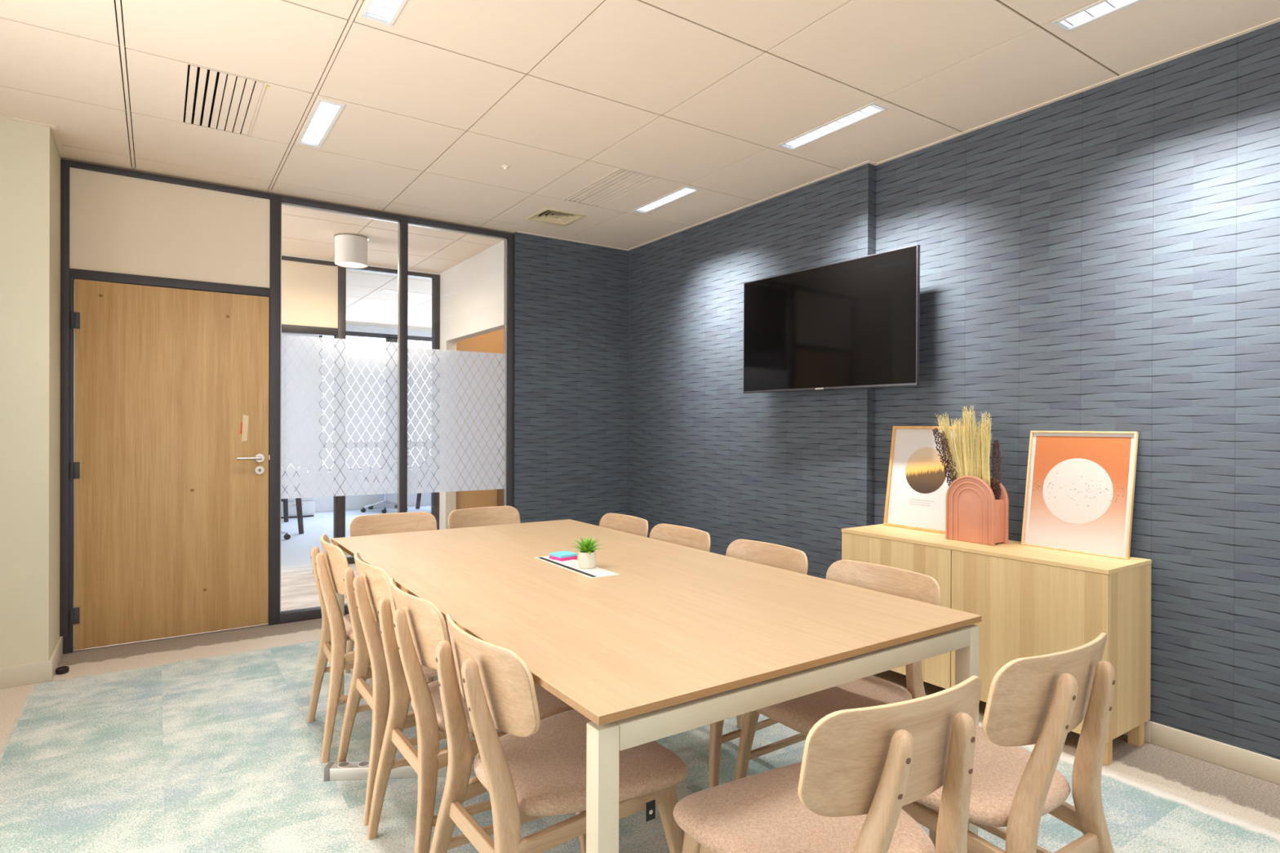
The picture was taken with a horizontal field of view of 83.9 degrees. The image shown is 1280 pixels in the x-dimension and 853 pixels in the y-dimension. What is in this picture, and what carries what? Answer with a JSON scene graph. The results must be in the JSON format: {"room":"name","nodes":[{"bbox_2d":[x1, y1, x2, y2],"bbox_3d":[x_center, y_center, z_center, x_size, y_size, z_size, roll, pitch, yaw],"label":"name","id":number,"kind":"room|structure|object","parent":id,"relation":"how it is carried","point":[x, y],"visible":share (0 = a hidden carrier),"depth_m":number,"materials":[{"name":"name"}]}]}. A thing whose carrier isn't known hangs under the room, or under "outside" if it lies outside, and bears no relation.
{"room":"meeting room","nodes":[
{"label":"meeting room","id":0,"kind":"room"},
{"bbox_2d":[0,118,61,666],"bbox_3d":[-3.517,-0.123,3.378,1.164,2.715,0.582,0,0,-34],"label":"wall pier","id":1,"kind":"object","parent":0,"point":[30,157],"visible":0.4,"depth_m":3.42,"materials":[{"name":"beige paint"}]},
{"bbox_2d":[0,635,62,688],"bbox_3d":[-3.480,1.185,3.332,1.178,0.100,0.481,0,0,-34],"label":"baseboard","id":2,"kind":"structure","parent":1,"relation":"attached to","point":[23,674],"depth_m":3.42,"materials":[{"name":"paint"}]},
{"bbox_2d":[59,159,280,653],"bbox_3d":[-2.700,-0.105,4.166,1.073,2.683,0.144,0,0,-34],"label":"door","id":3,"kind":"structure","parent":1,"relation":"attached to","point":[171,286],"depth_m":4.13,"materials":[{"name":"beige laminate"}]},
{"bbox_2d":[240,414,248,441],"bbox_3d":[-2.414,0.009,4.348,0.046,0.166,0.001,0,0,-34],"label":"tape strip","id":4,"kind":"object","parent":3,"relation":"attached to","point":[244,425],"visible":1,"depth_m":4.35,"materials":[{"name":"beige paper"}]},
{"bbox_2d":[280,324,431,511],"bbox_3d":[-4.351,-0.144,10.350,7.800,2.715,0.120,0,0,-34],"label":"wall","id":5,"kind":"structure","parent":0,"point":[352,502],"depth_m":10.44,"materials":[{"name":"white paint"}]},
{"bbox_2d":[314,468,431,511],"bbox_3d":[-4.294,0.934,10.261,7.800,0.560,0.100,0,0,-34],"label":"trim","id":6,"kind":"structure","parent":5,"relation":"attached to","point":[316,504],"depth_m":10.12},
{"bbox_2d":[318,331,431,471],"bbox_3d":[-2.855,-0.373,11.350,4.200,2.060,0.060,0,0,-34],"label":"window","id":7,"kind":"structure","parent":5,"relation":"in","point":[388,338],"depth_m":10.68,"materials":[{"name":"clear glass"}]},
{"bbox_2d":[281,253,439,275],"bbox_3d":[-1.933,-0.125,6.867,7.900,2.715,0.090,0,0,-34],"label":"window frame","id":8,"kind":"structure","parent":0,"point":[282,254],"depth_m":6.45,"materials":[{"name":"white paint"}]},
{"bbox_2d":[281,255,346,544],"bbox_3d":[-3.586,-0.115,6.266,1.688,2.683,0.950,0,0,-34],"label":"wall panel","id":9,"kind":"object","parent":8,"relation":"in","point":[313,291],"depth_m":6.22,"materials":[{"name":"beige laminate"}]},
{"bbox_2d":[346,266,439,564],"bbox_3d":[-2.293,-0.110,6.620,0.850,2.683,0.085,0,0,-34],"label":"window","id":10,"kind":"structure","parent":8,"relation":"in","point":[435,278],"depth_m":6.80,"materials":[{"name":"clear glass"}]},
{"bbox_2d":[439,240,504,529],"bbox_3d":[-1.425,-0.122,6.184,0.100,2.715,1.760,0,0,-34],"label":"wall","id":11,"kind":"structure","parent":0,"point":[472,291],"depth_m":6.19,"materials":[{"name":"white paint"}]},
{"bbox_2d":[456,328,503,510],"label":"door","id":12,"kind":"structure","parent":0,"point":[491,342],"depth_m":6.92,"materials":[{"name":"orange wood"}]},
{"bbox_2d":[513,231,627,525],"bbox_3d":[-0.555,-0.117,5.656,1.000,2.715,0.130,0,0,-34],"label":"wall","id":13,"kind":"structure","parent":0,"point":[571,298],"depth_m":5.58,"materials":[{"name":"blue paper"}]},
{"bbox_2d":[61,156,514,233],"bbox_3d":[-2.058,-1.454,4.627,2.648,0.016,0.060,0,0,-34],"label":"trim","id":14,"kind":"structure","parent":13,"relation":"attached to","point":[65,158],"depth_m":4.43,"materials":[{"name":"metal"}]},
{"bbox_2d":[407,216,514,506],"bbox_3d":[-1.295,-0.102,5.154,0.789,2.683,0.085,0,0,-34],"label":"window","id":15,"kind":"structure","parent":13,"relation":"in","point":[507,363],"depth_m":5.16,"materials":[{"name":"clear glass"}]},
{"bbox_2d":[577,551,595,568],"bbox_3d":[-0.191,0.480,2.572,0.065,0.058,0.065,0,0,-34],"label":"pot","id":16,"kind":"object","parent":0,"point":[585,560],"depth_m":2.55,"materials":[{"name":"ceramic"}]},
{"bbox_2d":[0,0,1279,330],"bbox_3d":[-0.849,-1.538,4.848,8.374,0.170,13.206,0,0,-34],"label":"ceiling","id":17,"kind":"structure","parent":0,"point":[566,95],"depth_m":3.05,"materials":[{"name":"tile"}]},
{"bbox_2d":[181,63,266,136],"bbox_3d":[-1.885,-1.480,3.208,0.290,0.057,0.664,0,0,-34],"label":"ceiling vent","id":18,"kind":"object","parent":17,"relation":"in","point":[211,99],"visible":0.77,"depth_m":3.19,"materials":[{"name":"metal"}]},
{"bbox_2d":[296,98,345,147],"bbox_3d":[-1.545,-1.490,3.433,0.110,0.081,0.599,0,0,-34],"label":"recessed light","id":19,"kind":"object","parent":17,"relation":"in","point":[325,113],"visible":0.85,"depth_m":3.44,"materials":[{"name":"white plastic"}]},
{"bbox_2d":[333,232,368,268],"bbox_3d":[-2.224,-1.351,5.491,0.250,0.218,0.250,0,0,-34],"label":"ceiling light","id":20,"kind":"object","parent":17,"relation":"in","point":[350,249],"visible":1,"depth_m":5.40,"materials":[{"name":"metal"}]},
{"bbox_2d":[336,262,365,267],"bbox_3d":[-2.225,-1.256,5.492,0.208,0.016,0.208,0,0,-34],"label":"diffuser","id":21,"kind":"object","parent":20,"relation":"attached to","point":[346,264],"depth_m":5.50,"materials":[{"name":"beige plastic"}]},
{"bbox_2d":[346,313,391,318],"bbox_3d":[-3.633,-1.514,9.489,0.604,0.081,0.110,0,0,-34],"label":"recessed light","id":22,"kind":"object","parent":17,"relation":"in","point":[346,313],"visible":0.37,"depth_m":9.52,"materials":[{"name":"white plastic"}]},
{"bbox_2d":[360,0,407,26],"bbox_3d":[-0.774,-1.484,2.294,0.110,0.081,0.599,0,0,-34],"label":"recessed light","id":23,"kind":"object","parent":17,"relation":"in","point":[383,11],"visible":0.98,"depth_m":2.51,"materials":[{"name":"white plastic"}]},
{"bbox_2d":[381,289,397,293],"bbox_3d":[-2.708,-1.506,7.726,0.165,0.081,0.121,0,0,-34],"label":"recessed light","id":24,"kind":"object","parent":17,"relation":"in","point":[385,291],"depth_m":7.75,"materials":[{"name":"white plastic"}]},
{"bbox_2d":[408,292,431,297],"bbox_3d":[-2.437,-1.505,7.910,0.285,0.081,0.123,0,0,-34],"label":"recessed light","id":25,"kind":"object","parent":17,"relation":"in","point":[409,293],"depth_m":7.94,"materials":[{"name":"white plastic"}]},
{"bbox_2d":[502,164,509,169],"bbox_3d":[-0.749,-1.441,3.973,0.044,0.019,0.044,0,0,-34],"label":"ceiling sensor","id":26,"kind":"object","parent":17,"relation":"attached to","point":[504,166],"visible":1,"depth_m":3.96,"materials":[{"name":"plastic"}]},
{"bbox_2d":[525,207,586,226],"bbox_3d":[-0.582,-1.475,4.939,0.310,0.056,0.310,0,0,-34],"label":"ceiling vent","id":27,"kind":"object","parent":17,"relation":"in","point":[553,216],"visible":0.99,"depth_m":4.97,"materials":[{"name":"white metal"}]},
{"bbox_2d":[563,168,660,207],"bbox_3d":[-0.186,-1.476,4.359,0.290,0.057,0.664,0,0,-34],"label":"ceiling vent","id":28,"kind":"object","parent":17,"relation":"in","point":[619,184],"visible":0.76,"depth_m":4.33,"materials":[{"name":"metal"}]},
{"bbox_2d":[631,186,700,213],"bbox_3d":[0.157,-1.486,4.567,0.110,0.081,0.599,0,0,-34],"label":"recessed light","id":29,"kind":"object","parent":17,"relation":"in","point":[683,192],"visible":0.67,"depth_m":4.57,"materials":[{"name":"white plastic"}]},
{"bbox_2d":[777,102,889,151],"bbox_3d":[0.917,-1.480,3.445,0.110,0.081,0.599,0,0,-34],"label":"recessed light","id":30,"kind":"object","parent":17,"relation":"in","point":[873,108],"visible":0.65,"depth_m":3.44,"materials":[{"name":"white plastic"}]},
{"bbox_2d":[1051,0,1142,32],"bbox_3d":[1.679,-1.474,2.319,0.110,0.081,0.599,0,0,-34],"label":"recessed light","id":31,"kind":"object","parent":17,"relation":"in","point":[1103,8],"visible":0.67,"depth_m":2.50,"materials":[{"name":"white plastic"}]},
{"bbox_2d":[0,505,1279,852],"bbox_3d":[-0.721,1.267,5.074,7.900,0.050,13.000,0,0,-34],"label":"floor","id":32,"kind":"structure","parent":0,"point":[206,742],"depth_m":2.60,"materials":[{"name":"carpet"}]},
{"bbox_2d":[55,666,69,674],"bbox_3d":[-2.895,1.221,3.571,0.054,0.028,0.054,0,0,-34],"label":"door stop","id":33,"kind":"object","parent":32,"relation":"on","point":[63,669],"visible":1,"depth_m":3.56,"materials":[{"name":"rubber"}]},
{"bbox_2d":[280,483,290,539],"bbox_3d":[-4.043,0.687,7.524,0.620,1.070,0.625,0,0,36],"label":"office chair","id":34,"kind":"object","parent":32,"relation":"on","point":[286,536],"visible":0.11,"depth_m":7.69,"materials":[{"name":"silver metal"}]},
{"bbox_2d":[280,463,306,533],"bbox_3d":[-4.795,0.850,8.183,1.600,0.745,1.208,0,0,-34],"label":"office desk","id":35,"kind":"object","parent":32,"relation":"on","point":[298,500],"visible":0.12,"depth_m":8.13,"materials":[{"name":"black metal"}]},
{"bbox_2d":[280,470,315,518],"bbox_3d":[-4.690,0.914,9.687,0.420,0.600,0.508,0,0,-34],"label":"base cabinet","id":36,"kind":"object","parent":32,"relation":"on","point":[308,504],"visible":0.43,"depth_m":9.52,"materials":[{"name":"metal"}]},
{"bbox_2d":[280,195,408,623],"bbox_3d":[-1.947,-0.104,4.712,0.786,2.683,0.085,0,0,-34],"label":"window","id":37,"kind":"structure","parent":32,"relation":"on","point":[399,373],"depth_m":4.70,"materials":[{"name":"clear glass"}]},
{"bbox_2d":[307,534,456,763],"bbox_3d":[-1.058,0.851,2.961,0.552,0.794,0.468,0,0,-31],"label":"dining chair","id":38,"kind":"object","parent":32,"relation":"on","point":[329,566],"visible":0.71,"depth_m":2.74,"materials":[{"name":"brown wood"}]},
{"bbox_2d":[360,436,408,513],"bbox_3d":[-3.691,0.681,10.277,0.620,1.070,0.625,0,0,36],"label":"office chair","id":39,"kind":"object","parent":32,"relation":"on","point":[384,501],"visible":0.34,"depth_m":10.14,"materials":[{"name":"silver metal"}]},
{"bbox_2d":[344,511,436,689],"bbox_3d":[-1.158,0.849,3.504,0.467,0.794,0.552,0,0,-34],"label":"dining chair","id":40,"kind":"object","parent":32,"relation":"on","point":[411,522],"visible":0.33,"depth_m":3.68,"materials":[{"name":"brown wood"}]},
{"bbox_2d":[324,757,475,781],"bbox_3d":[-0.795,1.225,2.554,0.638,0.046,0.052,0,0,-5],"label":"bar","id":41,"kind":"object","parent":32,"relation":"on","point":[345,771],"visible":0.44,"depth_m":2.52,"materials":[{"name":"metal"}]},
{"bbox_2d":[337,761,350,767],"bbox_3d":[-1.053,1.202,2.533,0.041,0.001,0.041,0,0,33],"label":"socket","id":42,"kind":"object","parent":41,"relation":"attached to","point":[345,764],"depth_m":2.53,"materials":[{"name":"grey plastic"}]},
{"bbox_2d":[357,760,368,767],"bbox_3d":[-0.983,1.202,2.538,0.041,0.001,0.041,0,0,-27],"label":"socket","id":43,"kind":"object","parent":41,"relation":"attached to","point":[360,764],"depth_m":2.53,"materials":[{"name":"grey plastic"}]},
{"bbox_2d":[337,552,475,825],"bbox_3d":[-0.757,0.853,2.559,0.552,0.794,0.468,0,0,-34],"label":"dining chair","id":44,"kind":"object","parent":32,"relation":"on","point":[363,593],"visible":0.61,"depth_m":2.34,"materials":[{"name":"brown wood"}]},
{"bbox_2d":[413,458,431,509],"bbox_3d":[-2.271,0.854,10.484,1.750,0.745,1.258,0,0,-34],"label":"office desk","id":45,"kind":"object","parent":32,"relation":"on","point":[419,495],"visible":0.07,"depth_m":10.49,"materials":[{"name":"black metal"}]},
{"bbox_2d":[422,438,431,513],"bbox_3d":[-2.515,0.688,9.298,0.620,1.070,0.625,0,0,-14],"label":"office chair","id":46,"kind":"object","parent":32,"relation":"on","point":[428,438],"visible":0.05,"depth_m":9.11,"materials":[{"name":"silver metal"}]},
{"bbox_2d":[367,577,586,852],"bbox_3d":[-0.482,0.855,2.139,0.552,0.794,0.468,0,0,-35],"label":"dining chair","id":47,"kind":"object","parent":32,"relation":"on","point":[411,637],"visible":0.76,"depth_m":1.94,"materials":[{"name":"brown wood"}]},
{"bbox_2d":[448,506,519,528],"bbox_3d":[-0.734,0.850,3.793,0.468,0.794,0.552,0,0,-41],"label":"dining chair","id":48,"kind":"object","parent":32,"relation":"on","point":[495,515],"visible":0.22,"depth_m":3.97,"materials":[{"name":"brown wood"}]},
{"bbox_2d":[497,359,503,506],"bbox_3d":[-0.776,0.287,6.602,0.640,1.900,1.360,0,0,-34],"label":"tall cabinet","id":49,"kind":"object","parent":32,"relation":"on","point":[500,491],"visible":0.04,"depth_m":6.92,"materials":[{"name":"brown wood"}]},
{"bbox_2d":[430,613,688,852],"bbox_3d":[-0.198,0.857,1.732,0.552,0.794,0.472,0,0,-36],"label":"dining chair","id":50,"kind":"object","parent":32,"relation":"on","point":[536,770],"visible":0.94,"depth_m":1.62,"materials":[{"name":"brown wood"}]},
{"bbox_2d":[599,512,648,537],"bbox_3d":[-0.244,0.853,3.494,0.552,0.794,0.467,0,0,-34],"label":"dining chair","id":51,"kind":"object","parent":32,"relation":"on","point":[621,522],"visible":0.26,"depth_m":3.64,"materials":[{"name":"brown wood"}]},
{"bbox_2d":[331,519,981,852],"bbox_3d":[-0.231,0.879,2.578,1.216,0.741,2.350,0,0,-34],"label":"meeting table","id":52,"kind":"object","parent":32,"relation":"on","point":[658,639],"visible":0.9,"depth_m":1.87,"materials":[{"name":"brown wood"}]},
{"bbox_2d":[549,555,577,561],"bbox_3d":[-0.295,0.502,2.738,0.076,0.012,0.076,0,0,-44],"label":"sticky note pad","id":53,"kind":"object","parent":52,"relation":"on","point":[562,559],"visible":0.7,"depth_m":2.71,"materials":[{"name":"pink paper"}]},
{"bbox_2d":[549,551,577,558],"bbox_3d":[-0.295,0.491,2.738,0.076,0.009,0.076,0,0,-41],"label":"sticky note pad","id":54,"kind":"object","parent":53,"relation":"on","point":[561,554],"visible":1,"depth_m":2.72,"materials":[{"name":"teal paper"}]},
{"bbox_2d":[568,535,601,568],"bbox_3d":[-0.192,0.453,2.572,0.128,0.112,0.132,0,0,-34],"label":"potted succulent","id":55,"kind":"object","parent":52,"relation":"on","point":[587,555],"visible":1,"depth_m":2.55,"materials":[{"name":"green plant"}]},
{"bbox_2d":[648,523,711,551],"bbox_3d":[0.017,0.855,3.102,0.552,0.794,0.467,0,0,-34],"label":"dining chair","id":56,"kind":"object","parent":32,"relation":"on","point":[686,536],"visible":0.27,"depth_m":3.25,"materials":[{"name":"brown wood"}]},
{"bbox_2d":[708,538,808,787],"bbox_3d":[0.326,0.857,2.653,0.552,0.794,0.467,0,0,-34],"label":"dining chair","id":57,"kind":"object","parent":32,"relation":"on","point":[777,556],"visible":0.23,"depth_m":2.68,"materials":[{"name":"brown wood"}]},
{"bbox_2d":[672,675,982,852],"bbox_3d":[0.371,0.860,1.433,0.468,0.794,0.552,0,0,-29],"label":"dining chair","id":58,"kind":"object","parent":32,"relation":"on","point":[857,771],"visible":1,"depth_m":1.26,"materials":[{"name":"brown wood"}]},
{"bbox_2d":[733,560,941,780],"bbox_3d":[0.624,0.859,2.217,0.552,0.794,0.467,0,0,-34],"label":"dining chair","id":59,"kind":"object","parent":32,"relation":"on","point":[800,714],"visible":0.37,"depth_m":2.22,"materials":[{"name":"brown wood"}]},
{"bbox_2d":[841,524,1151,765],"bbox_3d":[1.525,0.890,3.228,0.374,0.731,1.232,0,0,-34],"label":"sideboard","id":60,"kind":"object","parent":32,"relation":"on","point":[1030,601],"visible":0.51,"depth_m":2.85,"materials":[{"name":"brown wood"}]},
{"bbox_2d":[883,426,965,533],"bbox_3d":[1.443,0.261,3.611,0.096,0.527,0.424,0,0,-34],"label":"framed print","id":61,"kind":"object","parent":60,"relation":"on","point":[917,488],"visible":0.82,"depth_m":3.65,"materials":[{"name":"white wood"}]},
{"bbox_2d":[945,475,1008,546],"bbox_3d":[1.537,0.374,3.254,0.128,0.300,0.229,0,0,-34],"label":"vase","id":62,"kind":"object","parent":60,"relation":"on","point":[973,513],"visible":0.98,"depth_m":3.20,"materials":[{"name":"ceramic"}]},
{"bbox_2d":[932,427,951,486],"bbox_3d":[1.462,0.255,3.354,0.176,0.499,0.047,0,0,45],"label":"stem","id":63,"kind":"object","parent":62,"relation":"in","point":[934,430],"visible":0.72,"depth_m":3.38,"materials":[{"name":"brown plant"}]},
{"bbox_2d":[934,412,959,480],"bbox_3d":[1.463,0.218,3.322,0.053,0.569,0.172,0,0,-37],"label":"grass plume","id":64,"kind":"object","parent":62,"relation":"in","point":[948,432],"visible":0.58,"depth_m":3.33},
{"bbox_2d":[938,431,956,484],"bbox_3d":[1.458,0.262,3.315,0.136,0.484,0.046,0,0,43],"label":"stem","id":65,"kind":"object","parent":62,"relation":"in","point":[941,433],"visible":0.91,"depth_m":3.32,"materials":[{"name":"brown plant"}]},
{"bbox_2d":[950,417,965,477],"bbox_3d":[1.497,0.230,3.305,0.056,0.548,0.116,0,0,-34],"label":"grass plume","id":66,"kind":"object","parent":62,"relation":"in","point":[959,450],"visible":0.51,"depth_m":3.31},
{"bbox_2d":[960,405,976,475],"bbox_3d":[1.513,0.202,3.287,0.079,0.604,0.055,0,0,36],"label":"grass plume","id":67,"kind":"object","parent":62,"relation":"in","point":[967,446],"visible":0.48,"depth_m":3.27},
{"bbox_2d":[971,420,986,479],"bbox_3d":[1.548,0.237,3.254,0.066,0.534,0.050,0,0,41],"label":"grass plume","id":68,"kind":"object","parent":62,"relation":"in","point":[977,451],"visible":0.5,"depth_m":3.25},
{"bbox_2d":[980,411,991,486],"bbox_3d":[1.565,0.216,3.220,0.045,0.575,0.060,0,0,-34],"label":"grass plume","id":69,"kind":"object","parent":62,"relation":"in","point":[985,442],"visible":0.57,"depth_m":3.21},
{"bbox_2d":[991,439,1001,499],"bbox_3d":[1.602,0.281,3.206,0.044,0.448,0.046,0,0,5],"label":"stem","id":70,"kind":"object","parent":62,"relation":"in","point":[996,446],"visible":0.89,"depth_m":3.20,"materials":[{"name":"brown plant"}]},
{"bbox_2d":[1021,431,1138,559],"bbox_3d":[1.848,0.274,3.014,0.096,0.509,0.420,0,0,-34],"label":"framed print","id":71,"kind":"object","parent":60,"relation":"on","point":[1080,487],"visible":1,"depth_m":3.00,"materials":[{"name":"orange paper"}]},
{"bbox_2d":[902,632,1115,852],"bbox_3d":[0.789,0.861,1.700,0.468,0.794,0.552,0,0,-32],"label":"dining chair","id":72,"kind":"object","parent":32,"relation":"on","point":[1037,700],"visible":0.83,"depth_m":1.51,"materials":[{"name":"brown wood"}]},
{"bbox_2d":[626,21,1279,759],"bbox_3d":[1.824,-0.101,3.203,0.188,2.715,6.860,0,0,-34],"label":"wall","id":73,"kind":"structure","parent":0,"point":[1105,257],"depth_m":3.13,"materials":[{"name":"blue paper"}]},
{"bbox_2d":[0,17,1279,250],"bbox_3d":[-0.179,-1.441,1.770,4.884,0.004,6.745,0,0,-34],"label":"trim","id":74,"kind":"structure","parent":73,"relation":"attached to","point":[54,130],"depth_m":3.45,"materials":[{"name":"paint"}]},
{"bbox_2d":[743,244,919,393],"bbox_3d":[1.052,-0.551,4.032,0.109,0.700,1.207,0,0,-36],"label":"television","id":75,"kind":"object","parent":73,"relation":"attached to","point":[853,323],"visible":1,"depth_m":3.91,"materials":[{"name":"metal"}]},
{"bbox_2d":[1123,720,1279,785],"bbox_3d":[2.501,1.220,2.141,0.014,0.085,4.330,0,0,-34],"label":"baseboard","id":76,"kind":"structure","parent":73,"relation":"attached to","point":[1264,767],"depth_m":2.66,"materials":[{"name":"paint"}]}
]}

